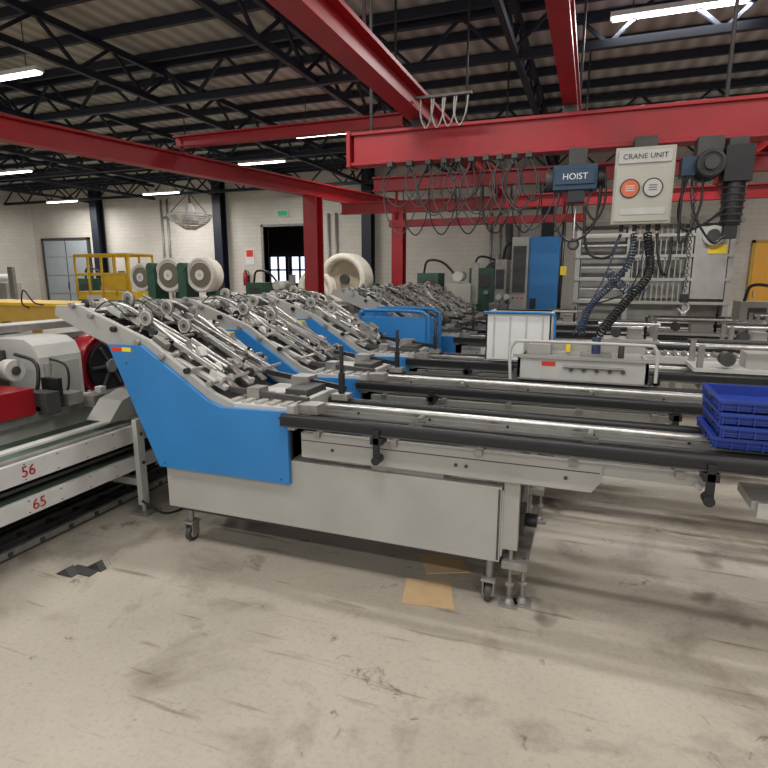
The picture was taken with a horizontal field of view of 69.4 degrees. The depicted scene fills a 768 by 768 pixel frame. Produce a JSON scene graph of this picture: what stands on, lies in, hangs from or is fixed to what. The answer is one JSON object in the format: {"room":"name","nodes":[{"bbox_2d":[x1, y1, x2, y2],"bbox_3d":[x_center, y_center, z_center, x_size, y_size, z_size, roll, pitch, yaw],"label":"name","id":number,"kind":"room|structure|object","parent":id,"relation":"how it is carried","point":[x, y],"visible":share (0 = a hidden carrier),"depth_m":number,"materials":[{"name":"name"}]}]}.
{"room":"factory floor","nodes":[
{"label":"factory floor","id":0,"kind":"room"},
{"bbox_2d":[0,190,40,299],"bbox_3d":[-19.384,-4.355,16.729,0.300,5.300,31.000,4,12,20],"label":"wall","id":1,"kind":"structure","parent":0,"point":[17,243],"depth_m":24.67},
{"bbox_2d":[268,227,303,289],"bbox_3d":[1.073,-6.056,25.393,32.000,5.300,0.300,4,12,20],"label":"doorway","id":2,"kind":"structure","parent":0,"point":[288,241],"depth_m":27.26,"materials":[{"name":"black"}]},
{"bbox_2d":[269,255,304,284],"bbox_3d":[-4.666,-5.628,27.363,2.230,1.420,0.170,4,12,20],"label":"window","id":3,"kind":"structure","parent":2,"relation":"in","point":[278,264],"depth_m":27.38,"materials":[{"name":"white glass"}]},
{"bbox_2d":[172,0,403,152],"bbox_3d":[-1.493,-4.369,7.846,3.700,1.830,0.160,4,12,20],"label":"tie beam","id":4,"kind":"structure","parent":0,"point":[394,120],"depth_m":7.87,"materials":[{"name":"red metal"}]},
{"bbox_2d":[0,327,767,767],"bbox_3d":[-4.228,-0.582,11.787,32.600,0.200,31.000,4,12,20],"label":"floor","id":5,"kind":"structure","parent":0,"point":[642,639],"depth_m":2.46,"materials":[{"name":"concrete"}]},
{"bbox_2d":[0,267,33,322],"bbox_3d":[-12.142,-2.795,17.469,2.000,1.953,0.900,4,12,20],"label":"machine","id":6,"kind":"object","parent":5,"relation":"on","point":[11,290],"visible":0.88,"depth_m":16.95,"materials":[{"name":"grey paint"}]},
{"bbox_2d":[0,290,111,332],"bbox_3d":[-5.757,-0.738,8.404,5.400,1.410,0.890,4,12,20],"label":"work table","id":7,"kind":"object","parent":5,"relation":"on","point":[11,310],"visible":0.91,"depth_m":7.79,"materials":[{"name":"paint"}]},
{"bbox_2d":[0,319,155,530],"bbox_3d":[-2.747,0.328,3.375,1.200,1.255,3.000,4,12,20],"label":"machine","id":8,"kind":"object","parent":5,"relation":"on","point":[43,376],"visible":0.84,"depth_m":3.75,"materials":[{"name":"grey metal"}]},
{"bbox_2d":[56,560,106,577],"bbox_3d":[-1.667,1.006,3.049,0.220,0.050,0.140,4,12,20],"label":"wedge","id":9,"kind":"object","parent":5,"relation":"on","point":[71,571],"visible":1,"depth_m":3.04,"materials":[{"name":"grey metal"}]},
{"bbox_2d":[0,388,182,563],"bbox_3d":[-0.966,0.020,6.083,0.828,0.822,9.930,4,12,20],"label":"conveyor","id":10,"kind":"object","parent":5,"relation":"on","point":[45,463],"visible":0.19,"depth_m":3.50,"materials":[{"name":"grey metal"}]},
{"bbox_2d":[87,187,108,277],"bbox_3d":[-12.202,-5.721,23.812,0.500,5.250,0.460,4,12,20],"label":"steel column","id":11,"kind":"structure","parent":5,"relation":"on","point":[95,207],"depth_m":23.61,"materials":[{"name":"black metal"}]},
{"bbox_2d":[76,267,126,301],"bbox_3d":[-8.606,-2.700,17.247,1.800,1.852,0.900,4,12,20],"label":"machine","id":12,"kind":"object","parent":5,"relation":"on","point":[96,284],"visible":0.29,"depth_m":17.02,"materials":[{"name":"green paint"}]},
{"bbox_2d":[73,253,153,299],"bbox_3d":[-6.760,-2.207,14.046,1.770,2.113,0.900,4,12,20],"label":"scissor lift","id":13,"kind":"object","parent":5,"relation":"on","point":[115,281],"visible":0.59,"depth_m":13.58,"materials":[{"name":"yellow paint"}]},
{"bbox_2d":[130,258,223,298],"bbox_3d":[-4.409,-1.714,11.947,2.400,1.960,0.620,4,12,20],"label":"fans","id":14,"kind":"object","parent":5,"relation":"on","point":[181,277],"visible":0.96,"depth_m":11.60,"materials":[{"name":"white plastic"}]},
{"bbox_2d":[0,113,394,202],"bbox_3d":[-3.831,-3.243,7.641,0.200,0.290,15.966,7,13,32],"label":"beam","id":15,"kind":"structure","parent":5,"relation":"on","point":[15,130],"depth_m":8.22,"materials":[{"name":"red metal"}]},
{"bbox_2d":[211,181,229,294],"bbox_3d":[-6.383,-5.308,21.711,0.500,5.250,0.460,4,12,20],"label":"steel column","id":16,"kind":"structure","parent":5,"relation":"on","point":[218,201],"depth_m":21.54,"materials":[{"name":"black metal"}]},
{"bbox_2d":[246,269,295,297],"bbox_3d":[-3.022,-2.255,15.241,1.500,1.752,0.900,4,12,20],"label":"machine","id":17,"kind":"object","parent":5,"relation":"on","point":[253,287],"visible":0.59,"depth_m":14.97,"materials":[{"name":"green paint"}]},
{"bbox_2d":[303,196,324,300],"bbox_3d":[-1.455,-2.262,11.612,0.500,3.165,0.500,4,12,20],"label":"column","id":18,"kind":"structure","parent":5,"relation":"on","point":[312,205],"depth_m":11.41,"materials":[{"name":"red metal"}]},
{"bbox_2d":[298,253,378,302],"bbox_3d":[-1.098,-2.223,14.097,2.110,2.130,0.790,4,12,20],"label":"paper roll","id":19,"kind":"object","parent":5,"relation":"on","point":[341,270],"visible":0.37,"depth_m":13.72,"materials":[{"name":"beige paper"}]},
{"bbox_2d":[329,298,364,315],"bbox_3d":[-1.057,-0.597,8.098,0.650,1.250,6.400,4,12,20],"label":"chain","id":20,"kind":"object","parent":5,"relation":"on","point":[343,304],"visible":0.06,"depth_m":8.94,"materials":[{"name":"grey metal"}]},
{"bbox_2d":[361,168,374,282],"bbox_3d":[-0.564,-4.896,19.611,0.500,5.250,0.460,4,12,20],"label":"steel column","id":21,"kind":"structure","parent":5,"relation":"on","point":[367,220],"depth_m":19.42,"materials":[{"name":"metal"}]},
{"bbox_2d":[391,213,405,286],"bbox_3d":[0.386,-2.830,14.502,0.500,3.165,0.500,4,12,20],"label":"column","id":22,"kind":"structure","parent":5,"relation":"on","point":[398,251],"depth_m":14.30,"materials":[{"name":"red metal"}]},
{"bbox_2d":[358,306,441,348],"bbox_3d":[0.181,-0.251,6.355,0.846,1.242,0.521,4,12,20],"label":"cart","id":23,"kind":"object","parent":5,"relation":"on","point":[421,329],"visible":0.3,"depth_m":6.04,"materials":[{"name":"blue paint"}]},
{"bbox_2d":[55,292,767,609],"bbox_3d":[0.574,0.295,2.916,5.258,1.496,0.859,4,12,20],"label":"machine","id":24,"kind":"object","parent":5,"relation":"on","point":[236,435],"visible":1,"depth_m":2.92,"materials":[{"name":"blue paint"}]},
{"bbox_2d":[696,383,767,452],"bbox_3d":[1.697,0.152,2.337,0.602,0.210,0.407,4,12,20],"label":"stacked crates","id":25,"kind":"object","parent":24,"relation":"on","point":[735,417],"visible":1,"depth_m":2.26,"materials":[{"name":"blue plastic"}]},
{"bbox_2d":[401,578,453,609],"bbox_3d":[0.232,1.069,2.840,0.261,0.005,0.246,2,11,9],"label":"cardboard sheet","id":26,"kind":"object","parent":5,"relation":"on","point":[420,592],"visible":1,"depth_m":2.83,"materials":[{"name":"brown cardboard"}]},
{"bbox_2d":[171,288,703,524],"bbox_3d":[1.013,0.121,3.803,5.458,1.496,0.859,4,12,20],"label":"machine","id":27,"kind":"object","parent":5,"relation":"on","point":[281,337],"visible":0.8,"depth_m":3.83,"materials":[{"name":"blue paint"}]},
{"bbox_2d":[508,337,658,386],"bbox_3d":[1.353,-0.177,3.815,0.934,0.282,0.415,4,12,20],"label":"lifting gripper","id":28,"kind":"object","parent":27,"relation":"on","point":[596,361],"visible":1,"depth_m":3.71,"materials":[{"name":"grey metal"}]},
{"bbox_2d":[420,553,469,573],"bbox_3d":[0.342,1.011,3.136,0.241,0.005,0.227,-1,11,-5],"label":"cardboard sheet","id":29,"kind":"object","parent":5,"relation":"on","point":[433,563],"visible":0.79,"depth_m":3.11,"materials":[{"name":"brown cardboard"}]},
{"bbox_2d":[417,259,481,311],"bbox_3d":[1.609,-2.152,14.068,1.600,2.003,0.900,4,12,20],"label":"machine","id":30,"kind":"object","parent":5,"relation":"on","point":[468,292],"visible":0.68,"depth_m":13.64,"materials":[{"name":"green paint"}]},
{"bbox_2d":[469,255,495,311],"bbox_3d":[3.410,-2.612,16.017,2.000,2.153,0.900,4,12,20],"label":"machine","id":31,"kind":"object","parent":5,"relation":"on","point":[486,287],"visible":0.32,"depth_m":15.79,"materials":[{"name":"green paint"}]},
{"bbox_2d":[488,242,511,309],"bbox_3d":[2.598,-1.733,11.282,0.800,2.254,0.900,4,12,20],"label":"machine","id":32,"kind":"object","parent":5,"relation":"on","point":[502,266],"visible":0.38,"depth_m":10.97,"materials":[{"name":"metal"}]},
{"bbox_2d":[251,286,767,456],"bbox_3d":[1.486,-0.072,4.782,5.660,1.498,0.860,4,12,20],"label":"machine","id":33,"kind":"object","parent":5,"relation":"on","point":[331,321],"visible":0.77,"depth_m":5.05,"materials":[{"name":"blue paint"}]},
{"bbox_2d":[484,309,556,361],"bbox_3d":[1.182,-0.429,4.753,0.581,0.413,0.505,4,12,20],"label":"tub","id":34,"kind":"object","parent":33,"relation":"on","point":[503,326],"visible":0.85,"depth_m":4.56,"materials":[{"name":"white plastic"}]},
{"bbox_2d":[685,338,767,375],"bbox_3d":[2.679,-0.230,4.130,0.700,0.260,0.420,4,12,20],"label":"carriage","id":35,"kind":"object","parent":33,"relation":"on","point":[753,359],"visible":1,"depth_m":4.05,"materials":[{"name":"grey metal"}]},
{"bbox_2d":[331,283,739,353],"bbox_3d":[2.296,-0.384,6.372,6.060,1.498,0.860,4,12,20],"label":"machine","id":36,"kind":"object","parent":5,"relation":"on","point":[454,339],"visible":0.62,"depth_m":6.75,"materials":[{"name":"blue paint"}]},
{"bbox_2d":[597,317,660,343],"bbox_3d":[2.637,-0.599,6.006,0.600,0.260,0.420,4,12,20],"label":"carriage","id":37,"kind":"object","parent":36,"relation":"on","point":[634,334],"visible":0.91,"depth_m":5.89,"materials":[{"name":"grey metal"}]},
{"bbox_2d":[719,323,767,345],"bbox_3d":[3.716,-0.522,5.617,0.500,0.260,0.420,4,12,20],"label":"carriage","id":38,"kind":"object","parent":36,"relation":"on","point":[741,335],"visible":0.73,"depth_m":5.52,"materials":[{"name":"grey metal"}]},
{"bbox_2d":[510,222,566,316],"bbox_3d":[2.738,-1.634,9.875,0.930,2.600,0.370,4,12,20],"label":"tall cabinet","id":39,"kind":"object","parent":5,"relation":"on","point":[536,274],"visible":0.7,"depth_m":9.69,"materials":[{"name":"blue metal"}]},
{"bbox_2d":[541,156,554,236],"bbox_3d":[5.160,-4.490,17.544,0.500,5.250,0.460,4,12,20],"label":"steel column","id":40,"kind":"structure","parent":5,"relation":"on","point":[545,232],"depth_m":17.25,"materials":[{"name":"red metal"}]},
{"bbox_2d":[370,282,736,340],"bbox_3d":[2.641,-0.565,7.293,6.060,1.498,0.860,4,12,20],"label":"machine","id":41,"kind":"object","parent":5,"relation":"on","point":[401,294],"visible":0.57,"depth_m":7.70,"materials":[{"name":"blue paint"}]},
{"bbox_2d":[647,313,737,336],"bbox_3d":[3.686,-0.730,6.673,0.900,0.260,0.420,4,12,20],"label":"carriage","id":42,"kind":"object","parent":41,"relation":"on","point":[695,328],"visible":0.85,"depth_m":6.57,"materials":[{"name":"grey metal"}]},
{"bbox_2d":[395,282,766,333],"bbox_3d":[3.080,-0.739,8.180,6.260,1.498,0.860,4,12,20],"label":"machine","id":43,"kind":"object","parent":5,"relation":"on","point":[436,300],"visible":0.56,"depth_m":8.63,"materials":[{"name":"blue paint"}]},
{"bbox_2d":[547,306,581,324],"bbox_3d":[2.624,-1.010,8.102,0.500,0.260,0.420,4,12,20],"label":"carriage","id":44,"kind":"object","parent":43,"relation":"on","point":[567,318],"visible":0.63,"depth_m":7.99,"materials":[{"name":"grey metal"}]},
{"bbox_2d":[747,312,767,330],"bbox_3d":[5.205,-0.827,7.170,0.800,0.260,0.420,4,12,20],"label":"carriage","id":45,"kind":"object","parent":43,"relation":"on","point":[757,315],"visible":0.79,"depth_m":7.15,"materials":[{"name":"grey metal"}]},
{"bbox_2d":[415,281,767,326],"bbox_3d":[3.519,-0.913,9.067,6.460,1.498,0.860,4,12,20],"label":"machine","id":46,"kind":"object","parent":5,"relation":"on","point":[459,302],"visible":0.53,"depth_m":9.57,"materials":[{"name":"blue paint"}]},
{"bbox_2d":[481,347,739,415],"bbox_3d":[2.924,0.158,5.179,4.000,0.894,0.500,4,12,20],"label":"conveyor","id":47,"kind":"object","parent":5,"relation":"on","point":[676,357],"visible":0.15,"depth_m":5.04,"materials":[{"name":"grey metal"}]},
{"bbox_2d":[572,218,745,321],"bbox_3d":[4.799,-1.649,10.164,2.700,2.520,1.070,4,12,20],"label":"press","id":48,"kind":"object","parent":5,"relation":"on","point":[710,266],"visible":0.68,"depth_m":9.80,"materials":[{"name":"grey metal"}]},
{"bbox_2d":[731,283,767,322],"bbox_3d":[7.529,-1.216,10.729,1.500,1.451,0.900,4,12,20],"label":"machine","id":49,"kind":"object","parent":5,"relation":"on","point":[740,309],"visible":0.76,"depth_m":10.57,"materials":[{"name":"grey paint"}]},
{"bbox_2d":[737,482,767,519],"bbox_3d":[2.210,0.842,2.301,1.300,0.660,0.260,4,12,20],"label":"side table","id":50,"kind":"object","parent":5,"relation":"on","point":[755,495],"visible":1,"depth_m":2.41,"materials":[{"name":"grey paint"}]},
{"bbox_2d":[0,0,767,184],"bbox_3d":[-4.228,-5.979,10.727,32.600,0.200,31.000,4,12,20],"label":"ceiling","id":51,"kind":"structure","parent":0,"point":[96,14],"depth_m":9.61,"materials":[{"name":"grey metal"}]},
{"bbox_2d":[0,146,32,174],"bbox_3d":[-10.744,-6.464,15.899,1.600,0.822,0.140,4,12,20],"label":"fluorescent light","id":52,"kind":"object","parent":51,"relation":"hanging from","point":[24,170],"visible":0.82,"depth_m":15.82,"materials":[{"name":"white plastic"}]},
{"bbox_2d":[0,21,44,81],"bbox_3d":[-5.733,-4.958,8.234,1.600,0.822,0.140,4,12,20],"label":"fluorescent light","id":53,"kind":"object","parent":51,"relation":"hanging from","point":[34,70],"visible":0.84,"depth_m":8.10,"materials":[{"name":"white plastic"}]},
{"bbox_2d":[46,185,77,202],"bbox_3d":[-12.949,-7.708,22.236,1.600,0.822,0.140,4,12,20],"label":"fluorescent light","id":54,"kind":"object","parent":51,"relation":"hanging from","point":[71,199],"visible":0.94,"depth_m":22.22,"materials":[{"name":"white plastic"}]},
{"bbox_2d":[142,171,179,194],"bbox_3d":[-8.054,-7.258,19.946,1.600,0.822,0.140,4,12,20],"label":"fluorescent light","id":55,"kind":"object","parent":51,"relation":"hanging from","point":[172,191],"visible":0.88,"depth_m":19.94,"materials":[{"name":"white plastic"}]},
{"bbox_2d":[167,115,212,230],"bbox_3d":[-4.579,-4.946,12.908,1.028,2.649,1.028,4,12,20],"label":"pendant lamp","id":56,"kind":"object","parent":51,"relation":"hanging from","point":[189,217],"visible":1,"depth_m":12.96,"materials":[{"name":"white"}]},
{"bbox_2d":[237,150,285,165],"bbox_3d":[-3.667,-6.795,16.546,1.600,0.422,0.140,4,12,20],"label":"fluorescent light","id":57,"kind":"object","parent":51,"relation":"hanging from","point":[279,160],"visible":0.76,"depth_m":16.52,"materials":[{"name":"white plastic"}]},
{"bbox_2d":[303,89,351,137],"bbox_3d":[-1.154,-5.599,11.495,1.600,0.822,0.140,4,12,20],"label":"fluorescent light","id":58,"kind":"object","parent":51,"relation":"hanging from","point":[351,89],"visible":0.22,"depth_m":11.64,"materials":[{"name":"white plastic"}]},
{"bbox_2d":[266,0,510,194],"bbox_3d":[0.448,-3.646,5.306,0.180,2.270,10.600,4,12,20],"label":"cross beam","id":59,"kind":"structure","parent":51,"relation":"attached to","point":[333,25],"depth_m":3.86,"materials":[{"name":"red metal"}]},
{"bbox_2d":[414,90,472,128],"bbox_3d":[0.506,-2.351,4.778,0.500,0.267,0.040,4,12,20],"label":"cable","id":60,"kind":"object","parent":59,"relation":"hanging from","point":[443,96],"visible":1,"depth_m":4.76,"materials":[{"name":"metal"}]},
{"bbox_2d":[340,182,767,214],"bbox_3d":[4.223,-3.158,9.307,10.800,0.230,0.160,4,12,20],"label":"beam","id":61,"kind":"structure","parent":59,"relation":"hanging from","point":[754,190],"depth_m":9.95,"materials":[{"name":"red metal"}]},
{"bbox_2d":[372,150,767,192],"bbox_3d":[4.123,-2.636,6.623,9.100,0.220,0.160,4,12,20],"label":"beam","id":62,"kind":"structure","parent":59,"relation":"hanging from","point":[395,183],"depth_m":7.59,"materials":[{"name":"red metal"}]},
{"bbox_2d":[389,191,586,227],"bbox_3d":[1.369,-2.469,7.689,2.730,0.518,0.120,4,12,20],"label":"rail","id":63,"kind":"object","parent":62,"relation":"hanging from","point":[528,219],"visible":0.72,"depth_m":7.67,"materials":[{"name":"red metal"}]},
{"bbox_2d":[403,181,602,235],"bbox_3d":[1.522,-2.365,7.499,2.677,0.649,0.016,4,12,20],"label":"cable","id":64,"kind":"object","parent":63,"relation":"hanging from","point":[511,189],"visible":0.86,"depth_m":7.51,"materials":[{"name":"black rubber"}]},
{"bbox_2d":[545,0,591,110],"bbox_3d":[1.715,-3.556,4.848,0.120,2.270,10.600,4,12,20],"label":"cross beam","id":65,"kind":"structure","parent":51,"relation":"attached to","point":[561,15],"depth_m":3.71,"materials":[{"name":"red metal"}]},
{"bbox_2d":[610,0,750,22],"bbox_3d":[3.720,-4.916,6.978,1.600,0.422,0.140,4,12,20],"label":"fluorescent light","id":66,"kind":"object","parent":51,"relation":"hanging from","point":[687,5],"visible":1,"depth_m":7.01,"materials":[{"name":"white plastic"}]},
{"bbox_2d":[712,41,767,184],"bbox_3d":[3.658,-3.418,4.147,0.120,2.270,10.600,4,12,20],"label":"cross beam","id":67,"kind":"structure","parent":51,"relation":"attached to","point":[761,145],"depth_m":6.63,"materials":[{"name":"red paint"}]},
{"bbox_2d":[0,0,767,190],"bbox_3d":[-4.987,-5.405,8.736,32.000,0.130,22.070,4,12,20],"label":"roof","id":68,"kind":"structure","parent":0,"point":[456,6],"depth_m":9.89,"materials":[{"name":"grey metal"}]},
{"bbox_2d":[0,175,90,202],"bbox_3d":[-16.387,-5.787,12.501,0.080,0.600,23.827,4,12,20],"label":"roof truss","id":69,"kind":"object","parent":68,"relation":"attached to","point":[48,183],"depth_m":21.29,"materials":[{"name":"black metal"}]},
{"bbox_2d":[0,153,154,199],"bbox_3d":[-13.384,-5.574,11.416,0.080,0.600,23.827,4,12,20],"label":"roof truss","id":70,"kind":"object","parent":68,"relation":"attached to","point":[14,158],"depth_m":18.95,"materials":[{"name":"black metal"}]},
{"bbox_2d":[0,145,215,195],"bbox_3d":[-10.475,-5.368,10.366,0.080,0.600,23.827,4,12,20],"label":"roof truss","id":71,"kind":"object","parent":68,"relation":"attached to","point":[27,153],"depth_m":16.36,"materials":[{"name":"black metal"}]},
{"bbox_2d":[0,80,292,175],"bbox_3d":[-7.472,-5.155,9.282,0.080,0.600,23.827,4,12,20],"label":"roof truss","id":72,"kind":"object","parent":68,"relation":"attached to","point":[48,97],"depth_m":11.89,"materials":[{"name":"black metal"}]},
{"bbox_2d":[0,0,371,187],"bbox_3d":[-4.562,-4.949,8.231,0.080,0.600,23.827,4,12,20],"label":"roof truss","id":73,"kind":"object","parent":68,"relation":"attached to","point":[42,18],"depth_m":9.08,"materials":[{"name":"black metal"}]},
{"bbox_2d":[192,0,457,171],"bbox_3d":[-1.653,-4.743,7.181,0.080,0.600,23.827,4,12,20],"label":"roof truss","id":74,"kind":"object","parent":68,"relation":"attached to","point":[248,31],"depth_m":8.06,"materials":[{"name":"black metal"}]},
{"bbox_2d":[4,144,725,205],"bbox_3d":[-1.362,-6.989,18.467,32.030,0.700,0.090,4,12,20],"label":"roof truss","id":75,"kind":"object","parent":68,"relation":"attached to","point":[286,169],"visible":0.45,"depth_m":20.65,"materials":[{"name":"metal"}]},
{"bbox_2d":[0,0,767,121],"bbox_3d":[-4.538,-5.326,9.995,32.030,0.700,0.090,4,12,20],"label":"roof truss","id":76,"kind":"object","parent":68,"relation":"attached to","point":[718,28],"visible":0.83,"depth_m":8.26,"materials":[{"name":"black metal"}]},
{"bbox_2d":[0,78,767,180],"bbox_3d":[-2.950,-6.158,14.231,32.030,0.700,0.090,4,12,20],"label":"roof truss","id":77,"kind":"object","parent":68,"relation":"attached to","point":[719,86],"depth_m":12.51,"materials":[{"name":"black metal"}]},
{"bbox_2d":[492,0,559,164],"bbox_3d":[1.256,-4.536,6.131,0.080,0.600,23.827,4,12,20],"label":"roof truss","id":78,"kind":"object","parent":68,"relation":"attached to","point":[506,21],"depth_m":8.12,"materials":[{"name":"black metal"}]},
{"bbox_2d":[346,0,767,170],"bbox_3d":[3.574,-3.161,3.849,8.320,2.660,0.220,4,12,20],"label":"beam","id":79,"kind":"structure","parent":68,"relation":"hanging from","point":[681,123],"depth_m":4.74,"materials":[{"name":"red metal"}]},
{"bbox_2d":[381,151,554,235],"bbox_3d":[0.738,-1.714,5.068,1.588,0.678,0.136,4,12,20],"label":"cable","id":80,"kind":"object","parent":79,"relation":"hanging from","point":[445,161],"visible":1,"depth_m":5.00,"materials":[{"name":"black rubber"}]},
{"bbox_2d":[546,147,606,249],"bbox_3d":[1.636,-1.569,4.737,0.492,0.835,0.258,4,12,20],"label":"hoist","id":81,"kind":"object","parent":79,"relation":"hanging from","point":[576,178],"visible":1,"depth_m":4.62,"materials":[{"name":"blue metal"}]},
{"bbox_2d":[610,135,676,231],"bbox_3d":[2.075,-1.614,4.457,0.430,0.750,0.283,4,12,20],"label":"control box","id":82,"kind":"object","parent":79,"relation":"attached to","point":[643,181],"visible":1,"depth_m":4.35,"materials":[{"name":"grey metal"}]},
{"bbox_2d":[572,206,672,336],"bbox_3d":[1.839,-0.891,4.199,0.712,0.993,0.939,4,12,20],"label":"coiled cable","id":83,"kind":"object","parent":82,"relation":"hanging from","point":[622,305],"visible":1,"depth_m":4.39,"materials":[{"name":"black rubber"}]},
{"bbox_2d":[677,134,756,314],"bbox_3d":[2.567,-1.232,4.393,0.482,1.364,0.370,4,12,20],"label":"hoist","id":84,"kind":"object","parent":79,"relation":"hanging from","point":[733,164],"visible":1,"depth_m":4.25,"materials":[{"name":"black metal"}]},
{"bbox_2d":[29,143,767,317],"bbox_3d":[-0.895,-5.026,20.144,32.000,5.300,0.300,4,12,20],"label":"wall","id":85,"kind":"structure","parent":0,"point":[132,225],"depth_m":20.16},
{"bbox_2d":[41,237,93,300],"bbox_3d":[-14.164,-4.897,24.883,2.800,3.220,0.179,4,12,20],"label":"door","id":86,"kind":"structure","parent":85,"relation":"in","point":[57,253],"depth_m":24.92,"materials":[{"name":"grey metal"}]},
{"bbox_2d":[243,270,249,285],"bbox_3d":[-5.364,-4.159,21.696,0.276,0.600,0.239,4,12,20],"label":"fire extinguisher","id":87,"kind":"object","parent":85,"relation":"attached to","point":[246,278],"visible":0.98,"depth_m":21.63,"materials":[{"name":"red paint"}]},
{"bbox_2d":[245,249,254,264],"bbox_3d":[-5.222,-4.955,21.603,0.400,0.600,0.024,4,12,20],"label":"notice","id":88,"kind":"object","parent":85,"relation":"attached to","point":[249,253],"visible":1,"depth_m":21.59,"materials":[{"name":"paper"}]},
{"bbox_2d":[260,223,302,281],"bbox_3d":[-3.622,-4.333,21.286,2.200,3.500,0.370,4,12,20],"label":"trim","id":89,"kind":"structure","parent":85,"relation":"attached to","point":[264,243],"depth_m":21.35,"materials":[{"name":"metal"}]},
{"bbox_2d":[277,210,289,216],"bbox_3d":[-3.762,-6.372,20.720,0.450,0.220,0.129,4,12,20],"label":"exit sign","id":90,"kind":"object","parent":85,"relation":"attached to","point":[280,213],"visible":1,"depth_m":20.67,"materials":[{"name":"green plastic"}]},
{"bbox_2d":[159,199,539,298],"bbox_3d":[-2.124,-4.693,20.266,14.946,4.600,0.404,4,12,20],"label":"pipes","id":91,"kind":"object","parent":85,"relation":"attached to","point":[508,227],"visible":0.33,"depth_m":18.33,"materials":[{"name":"metal"}]},
{"bbox_2d":[666,214,743,242],"bbox_3d":[9.282,-4.491,16.122,1.900,0.800,0.269,4,12,20],"label":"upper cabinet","id":92,"kind":"object","parent":85,"relation":"attached to","point":[739,229],"visible":0.14,"depth_m":16.06,"materials":[{"name":"grey metal"}]},
{"bbox_2d":[746,240,767,301],"bbox_3d":[11.157,-2.793,15.834,1.360,2.580,0.119,4,12,20],"label":"door","id":93,"kind":"structure","parent":85,"relation":"in","point":[758,265],"depth_m":15.90,"materials":[{"name":"orange paint"}]}
]}

